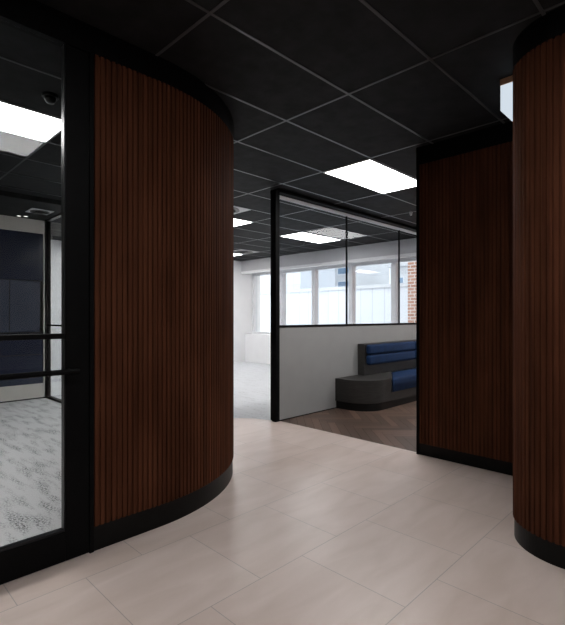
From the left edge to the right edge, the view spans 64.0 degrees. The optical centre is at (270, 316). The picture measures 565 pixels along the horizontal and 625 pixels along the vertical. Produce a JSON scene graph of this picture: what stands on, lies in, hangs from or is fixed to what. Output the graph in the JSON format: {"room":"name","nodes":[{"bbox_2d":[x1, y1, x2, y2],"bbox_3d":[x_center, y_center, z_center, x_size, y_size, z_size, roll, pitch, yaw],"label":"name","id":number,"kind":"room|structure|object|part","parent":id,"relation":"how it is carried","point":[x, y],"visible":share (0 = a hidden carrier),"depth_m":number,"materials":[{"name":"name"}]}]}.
{"room":"lobby","nodes":[
{"label":"lobby","id":0,"kind":"room"},
{"bbox_2d":[0,398,60,546],"bbox_3d":[-3.708,1.265,3.401,5.500,0.001,5.150,0,0,-45],"label":"floor","id":1,"kind":"structure","parent":0,"point":[30,430],"depth_m":3.77,"materials":[{"name":"grey carpet"}]},
{"bbox_2d":[0,190,60,220],"bbox_3d":[-5.088,-1.531,4.743,5.420,0.062,1.300,0,0,-45],"label":"ceiling","id":2,"kind":"structure","parent":0,"point":[13,204],"depth_m":6.08,"materials":[{"name":"paint"}]},
{"bbox_2d":[25,208,53,214],"bbox_3d":[-3.281,-1.489,6.414,0.290,0.022,0.290,0,0,-45],"label":"ceiling vent","id":3,"kind":"object","parent":2,"relation":"in","point":[32,210],"visible":1,"depth_m":6.39,"materials":[{"name":"plastic"}]},
{"bbox_2d":[44,213,60,402],"bbox_3d":[-2.586,-0.145,6.158,0.090,2.821,2.800,0,0,-45],"label":"glass wall","id":4,"kind":"structure","parent":0,"point":[48,306],"depth_m":7.09,"materials":[{"name":"black metal"}]},
{"bbox_3d":[-3.535,-0.135,7.119,0.090,2.800,0.100,0,0,-45],"label":"post","id":5,"kind":"part","parent":4,"relation":"part of","materials":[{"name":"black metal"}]},
{"bbox_3d":[-2.548,-1.528,6.126,0.060,0.056,2.700,0,0,-45],"label":"rail","id":6,"kind":"part","parent":4,"relation":"part of","materials":[{"name":"black metal"}]},
{"bbox_3d":[-2.548,1.250,6.126,0.060,0.030,2.700,0,0,-45],"label":"rail","id":7,"kind":"part","parent":4,"relation":"part of","materials":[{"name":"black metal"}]},
{"bbox_2d":[51,240,251,379],"bbox_3d":[-2.810,-0.148,10.820,6.400,2.827,0.150,0,0,-45],"label":"wall","id":8,"kind":"structure","parent":0,"point":[242,283],"depth_m":12.52,"materials":[{"name":"white paint"}]},
{"bbox_2d":[51,362,270,419],"bbox_3d":[-0.702,1.265,8.755,6.300,0.001,5.750,0,0,-45],"label":"floor","id":9,"kind":"structure","parent":0,"point":[252,381],"depth_m":7.78,"materials":[{"name":"grey carpet"}]},
{"bbox_2d":[94,27,233,550],"bbox_3d":[-0.829,-0.148,3.938,0.954,2.827,2.911,0,0,-11],"label":"wall","id":10,"kind":"structure","parent":0,"point":[164,139],"depth_m":2.70,"materials":[{"name":"brown wood"}]},
{"bbox_2d":[0,0,93,552],"bbox_3d":[-1.340,-0.148,2.091,1.030,2.827,0.060,0,0,-45],"label":"door frame","id":11,"kind":"structure","parent":10,"relation":"attached to","point":[37,19],"depth_m":2.37,"materials":[{"name":"black metal"}]},
{"bbox_3d":[-0.792,1.198,3.941,0.868,0.134,2.900,0,0,-10],"label":"skirting","id":12,"kind":"part","parent":10,"relation":"part of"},
{"bbox_2d":[0,418,564,624],"bbox_3d":[0.054,1.265,0.615,6.940,0.001,8.800,0,0,-45],"label":"floor","id":13,"kind":"structure","parent":0,"point":[309,526],"depth_m":2.37,"materials":[{"name":"tile"}]},
{"bbox_2d":[0,0,564,260],"bbox_3d":[0.062,-1.620,4.066,11.800,0.124,13.700,0,0,-45],"label":"ceiling","id":14,"kind":"structure","parent":0,"point":[309,89],"depth_m":2.98,"materials":[{"name":"black tile"}]},
{"bbox_2d":[0,100,60,142],"bbox_3d":[-2.213,-1.556,3.393,1.188,0.012,0.588,0,0,-45],"label":"recessed light","id":15,"kind":"object","parent":14,"relation":"in","point":[14,119],"visible":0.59,"depth_m":3.63,"materials":[{"name":"plastic"}]},
{"bbox_2d":[42,92,58,103],"bbox_3d":[-1.556,-1.534,3.185,0.110,0.057,0.110,0,0,-45],"label":"ceiling sensor","id":16,"kind":"object","parent":14,"relation":"attached to","point":[49,97],"visible":1,"depth_m":3.16,"materials":[{"name":"black plastic"}]},
{"bbox_2d":[234,206,249,213],"bbox_3d":[-0.708,-1.551,6.565,0.590,0.022,0.590,0,0,-45],"label":"ceiling vent","id":17,"kind":"object","parent":14,"relation":"in","point":[236,209],"visible":0.11,"depth_m":6.55,"materials":[{"name":"plastic"}]},
{"bbox_2d":[234,218,253,226],"bbox_3d":[-0.915,-1.556,7.203,1.188,0.012,0.588,0,0,-45],"label":"recessed light","id":18,"kind":"object","parent":14,"relation":"in","point":[237,222],"visible":0.24,"depth_m":7.42,"materials":[{"name":"plastic"}]},
{"bbox_2d":[234,249,256,253],"bbox_3d":[-0.678,-1.551,10.809,0.590,0.022,0.590,0,0,-45],"label":"ceiling vent","id":19,"kind":"object","parent":14,"relation":"in","point":[240,251],"visible":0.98,"depth_m":10.72,"materials":[{"name":"plastic"}]},
{"bbox_2d":[280,232,340,242],"bbox_3d":[0.793,-1.556,8.889,1.188,0.012,0.588,0,0,-45],"label":"recessed light","id":20,"kind":"object","parent":14,"relation":"in","point":[304,236],"visible":0.9,"depth_m":8.83,"materials":[{"name":"plastic"}]},
{"bbox_2d":[323,159,415,193],"bbox_3d":[1.192,-1.556,5.068,1.188,0.012,0.588,0,0,-45],"label":"recessed light","id":21,"kind":"object","parent":14,"relation":"in","point":[370,174],"visible":0.83,"depth_m":4.99,"materials":[{"name":"plastic"}]},
{"bbox_2d":[241,238,415,271],"bbox_3d":[2.469,-1.416,9.813,0.700,0.292,8.700,0,0,-45],"label":"wall","id":22,"kind":"structure","parent":0,"point":[406,245],"depth_m":10.28,"materials":[{"name":"paint"}]},
{"bbox_2d":[245,276,270,363],"bbox_3d":[2.522,-0.003,9.865,0.550,2.535,8.700,0,0,-45],"label":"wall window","id":23,"kind":"structure","parent":22,"relation":"in","point":[257,346],"depth_m":12.46,"materials":[{"name":"white paint"}]},
{"bbox_2d":[252,270,280,333],"bbox_3d":[-0.080,-0.398,12.552,0.140,1.745,1.140,0,0,-45],"label":"window","id":24,"kind":"structure","parent":23,"relation":"attached to","point":[254,275],"depth_m":12.89,"materials":[{"name":"metal"}]},
{"bbox_2d":[281,267,312,324],"bbox_3d":[0.714,-0.398,11.748,0.140,1.745,1.120,0,0,-45],"label":"window","id":25,"kind":"structure","parent":23,"relation":"attached to","point":[283,272],"depth_m":12.06,"materials":[{"name":"metal"}]},
{"bbox_2d":[313,263,349,324],"bbox_3d":[1.501,-0.398,10.950,0.140,1.745,1.120,0,0,-45],"label":"window","id":26,"kind":"structure","parent":23,"relation":"attached to","point":[315,269],"depth_m":11.27,"materials":[{"name":"metal"}]},
{"bbox_2d":[350,259,392,323],"bbox_3d":[2.287,-0.398,10.153,0.140,1.745,1.120,0,0,-45],"label":"window","id":27,"kind":"structure","parent":23,"relation":"attached to","point":[353,266],"depth_m":10.47,"materials":[{"name":"metal"}]},
{"bbox_2d":[393,256,415,322],"bbox_3d":[3.074,-0.398,9.356,0.140,1.745,1.120,0,0,-45],"label":"window","id":28,"kind":"structure","parent":23,"relation":"attached to","point":[406,259],"depth_m":9.69,"materials":[{"name":"metal"}]},
{"bbox_2d":[241,253,415,273],"bbox_3d":[2.250,-1.240,9.597,0.115,0.060,8.700,0,0,-45],"label":"trim","id":29,"kind":"structure","parent":22,"relation":"attached to","point":[407,254],"depth_m":10.26,"materials":[{"name":"white paint"}]},
{"bbox_2d":[270,188,415,421],"bbox_3d":[1.590,-0.145,7.041,4.445,2.821,0.140,0,0,-45],"label":"glass wall","id":30,"kind":"structure","parent":0,"point":[306,360],"depth_m":5.96,"materials":[{"name":"white paint"}]},
{"bbox_3d":[0.028,-0.135,5.542,0.025,2.800,0.070,0,0,-45],"label":"post","id":31,"kind":"part","parent":30,"relation":"part of","materials":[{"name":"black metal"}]},
{"bbox_3d":[0.059,-0.135,5.478,0.070,2.800,0.065,0,0,-45],"label":"post","id":32,"kind":"part","parent":30,"relation":"part of","materials":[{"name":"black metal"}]},
{"bbox_3d":[1.606,-1.536,7.057,4.400,0.039,0.140,0,0,-45],"label":"rail","id":33,"kind":"part","parent":30,"relation":"part of","materials":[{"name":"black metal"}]},
{"bbox_3d":[1.617,0.116,7.075,4.360,0.028,0.130,0,0,-45],"label":"rail","id":34,"kind":"part","parent":30,"relation":"part of","materials":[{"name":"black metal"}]},
{"bbox_3d":[1.611,0.697,7.069,4.375,1.133,0.120,0,0,-45],"label":"panel","id":35,"kind":"part","parent":30,"relation":"part of","materials":[{"name":"white paint"}]},
{"bbox_2d":[282,401,415,451],"bbox_3d":[2.866,1.266,6.165,4.860,0.003,2.950,0,0,-45],"label":"floor","id":36,"kind":"structure","parent":0,"point":[395,426],"depth_m":5.37,"materials":[{"name":"brown wood"}]},
{"bbox_2d":[335,340,415,410],"bbox_3d":[2.196,0.829,7.164,3.110,0.872,0.557,0,0,-45],"label":"bench sofa","id":37,"kind":"object","parent":36,"relation":"on","point":[374,388],"visible":0.73,"depth_m":6.51,"materials":[{"name":"grey fabric"}]},
{"bbox_3d":[2.192,1.005,7.168,3.110,0.310,0.545,0,0,-45],"label":"seat","id":38,"kind":"part","parent":37,"relation":"part of","materials":[{"name":"grey fabric"}]},
{"bbox_3d":[2.232,0.622,7.508,2.575,0.457,0.113,0,0,-45],"label":"panel","id":39,"kind":"part","parent":37,"relation":"part of","materials":[{"name":"fabric"}]},
{"bbox_2d":[366,350,414,364],"bbox_3d":[1.885,0.626,7.030,1.356,0.147,0.080,0,0,-45],"label":"cushion","id":40,"kind":"object","parent":37,"relation":"on","point":[393,356],"depth_m":6.94,"materials":[{"name":"blue fabric"}]},
{"bbox_2d":[366,341,414,354],"bbox_3d":[1.885,0.476,7.030,1.356,0.146,0.080,0,0,-45],"label":"cushion","id":41,"kind":"object","parent":37,"relation":"on","point":[397,347],"depth_m":6.96,"materials":[{"name":"blue fabric"}]},
{"bbox_2d":[392,369,415,391],"bbox_3d":[2.020,0.951,6.909,1.339,0.181,0.442,0,0,-45],"label":"seat cushion","id":42,"kind":"object","parent":37,"relation":"on","point":[404,380],"depth_m":6.58,"materials":[{"name":"blue fabric"}]},
{"bbox_2d":[416,121,512,475],"bbox_3d":[1.795,-0.148,3.832,0.162,2.827,1.123,0,0,-45],"label":"wall","id":43,"kind":"structure","parent":0,"point":[464,183],"depth_m":3.84,"materials":[{"name":"brown wood"}]},
{"bbox_3d":[1.409,-0.148,4.223,0.162,2.827,0.023,0,0,-45],"label":"edge trim","id":44,"kind":"part","parent":43,"relation":"part of","materials":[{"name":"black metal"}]},
{"bbox_3d":[1.755,1.212,3.776,0.006,0.105,1.100,0,0,-45],"label":"skirting","id":45,"kind":"part","parent":43,"relation":"part of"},
{"bbox_2d":[513,4,564,568],"bbox_3d":[2.424,-0.148,2.181,1.255,2.827,2.100,0,0,-45],"label":"wall","id":46,"kind":"structure","parent":0,"point":[539,49],"depth_m":2.36,"materials":[{"name":"brown wood"}]},
{"bbox_2d":[500,75,512,121],"bbox_3d":[1.717,-1.458,3.072,0.444,0.206,0.154,0,0,-45],"label":"box light","id":47,"kind":"object","parent":46,"relation":"attached to","point":[506,84],"visible":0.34,"depth_m":2.95,"materials":[{"name":"white plastic"}]},
{"bbox_3d":[1.968,1.207,2.067,0.959,0.116,2.436,0,0,-14],"label":"skirting","id":48,"kind":"part","parent":46,"relation":"part of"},
{"bbox_3d":[-2.789,-0.149,0.690,3.000,2.827,0.100,0,0,-45],"label":"wall door","id":49,"kind":"structure","parent":0,"visible":0},
{"bbox_2d":[0,44,88,584],"bbox_3d":[-1.316,-0.075,2.064,0.986,2.673,0.124,0,0,-45],"label":"door","id":50,"kind":"structure","parent":49,"relation":"in","point":[24,557],"depth_m":2.36,"materials":[{"name":"black metal"}]},
{"bbox_3d":[-1.344,0.099,2.091,0.745,0.028,0.045,0,0,-45],"label":"rail","id":51,"kind":"part","parent":50,"relation":"part of","materials":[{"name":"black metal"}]},
{"bbox_3d":[-1.342,1.185,2.090,0.745,0.151,0.050,0,0,-45],"label":"rail","id":52,"kind":"part","parent":50,"relation":"part of","materials":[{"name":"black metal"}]},
{"bbox_3d":[-1.277,0.277,2.034,0.820,0.028,0.028,0,0,-45],"label":"handle","id":53,"kind":"part","parent":50,"relation":"part of","materials":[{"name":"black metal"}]},
{"label":"outside","id":54,"kind":"structure","parent":0,"visible":0},
{"bbox_3d":[12.263,2.515,36.689,51.000,0.100,85.000,0,0,-45],"label":"ground","id":55,"kind":"structure","parent":54,"visible":0},
{"bbox_2d":[260,269,334,290],"bbox_3d":[1.517,-1.735,26.224,3.200,8.400,3.400,0,0,-45],"label":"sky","id":56,"kind":"structure","parent":55,"relation":"on","point":[297,280],"depth_m":25.14,"materials":[{"name":"concrete"}]},
{"bbox_2d":[260,283,407,331],"bbox_3d":[-0.916,0.655,22.980,3.120,3.620,26.100,0,0,-45],"label":"building","id":57,"kind":"structure","parent":55,"relation":"on","point":[373,302],"depth_m":17.38,"materials":[{"name":"concrete"}]},
{"bbox_2d":[335,264,389,286],"bbox_3d":[5.027,-0.835,30.462,4.250,6.600,4.600,0,0,-45],"label":"glass building","id":58,"kind":"structure","parent":55,"relation":"on","point":[371,274],"depth_m":28.57,"materials":[{"name":"glass"}]},
{"bbox_3d":[4.596,-2.945,28.022,0.009,0.520,1.093,0,0,-45],"label":"pane","id":59,"kind":"part","parent":58,"relation":"part of","materials":[{"name":"blue glass"}]},
{"bbox_3d":[4.596,-1.945,28.022,0.009,0.520,1.093,0,0,-45],"label":"pane","id":60,"kind":"part","parent":58,"relation":"part of","materials":[{"name":"blue glass"}]},
{"bbox_2d":[386,262,407,283],"bbox_3d":[8.926,-0.285,26.511,4.250,5.500,2.300,0,0,-45],"label":"glass building","id":61,"kind":"structure","parent":55,"relation":"on","point":[404,265],"depth_m":25.20,"materials":[{"name":"glass"}]},
{"bbox_2d":[408,261,415,322],"bbox_3d":[8.548,-1.210,8.422,2.100,7.350,12.080,0,0,-45],"label":"brick building","id":62,"kind":"structure","parent":55,"relation":"on","point":[411,265],"depth_m":11.89,"materials":[{"name":"brick"}]},
{"bbox_3d":[-5.587,-0.149,5.248,5.420,2.827,0.120,0,0,-45],"label":"wall","id":63,"kind":"structure","parent":0,"visible":0},
{"bbox_2d":[0,215,46,402],"bbox_3d":[-4.851,-0.117,5.820,3.670,2.764,0.100,0,0,-45],"label":"wall","id":64,"kind":"structure","parent":63,"relation":"attached to","point":[23,304],"depth_m":6.85,"materials":[{"name":"beige paint"}]},
{"bbox_3d":[-4.454,-0.163,6.229,1.490,0.785,0.075,0,0,-45],"label":"panel","id":65,"kind":"part","parent":64,"relation":"part of","materials":[{"name":"blue fabric"}]},
{"bbox_3d":[-4.803,-0.930,5.881,3.425,0.730,0.080,0,0,-45],"label":"panel","id":66,"kind":"part","parent":64,"relation":"part of","materials":[{"name":"blue fabric"}]},
{"bbox_3d":[-4.803,0.807,5.881,3.425,0.445,0.080,0,0,-45],"label":"panel","id":67,"kind":"part","parent":64,"relation":"part of","materials":[{"name":"blue fabric"}]},
{"bbox_3d":[-4.803,0.407,5.881,3.425,0.335,0.080,0,0,-45],"label":"panel","id":68,"kind":"part","parent":64,"relation":"part of","materials":[{"name":"blue fabric"}]},
{"bbox_3d":[-3.768,-0.163,6.907,0.420,0.785,0.075,0,0,-45],"label":"panel","id":69,"kind":"part","parent":64,"relation":"part of","materials":[{"name":"blue fabric"}]}
]}

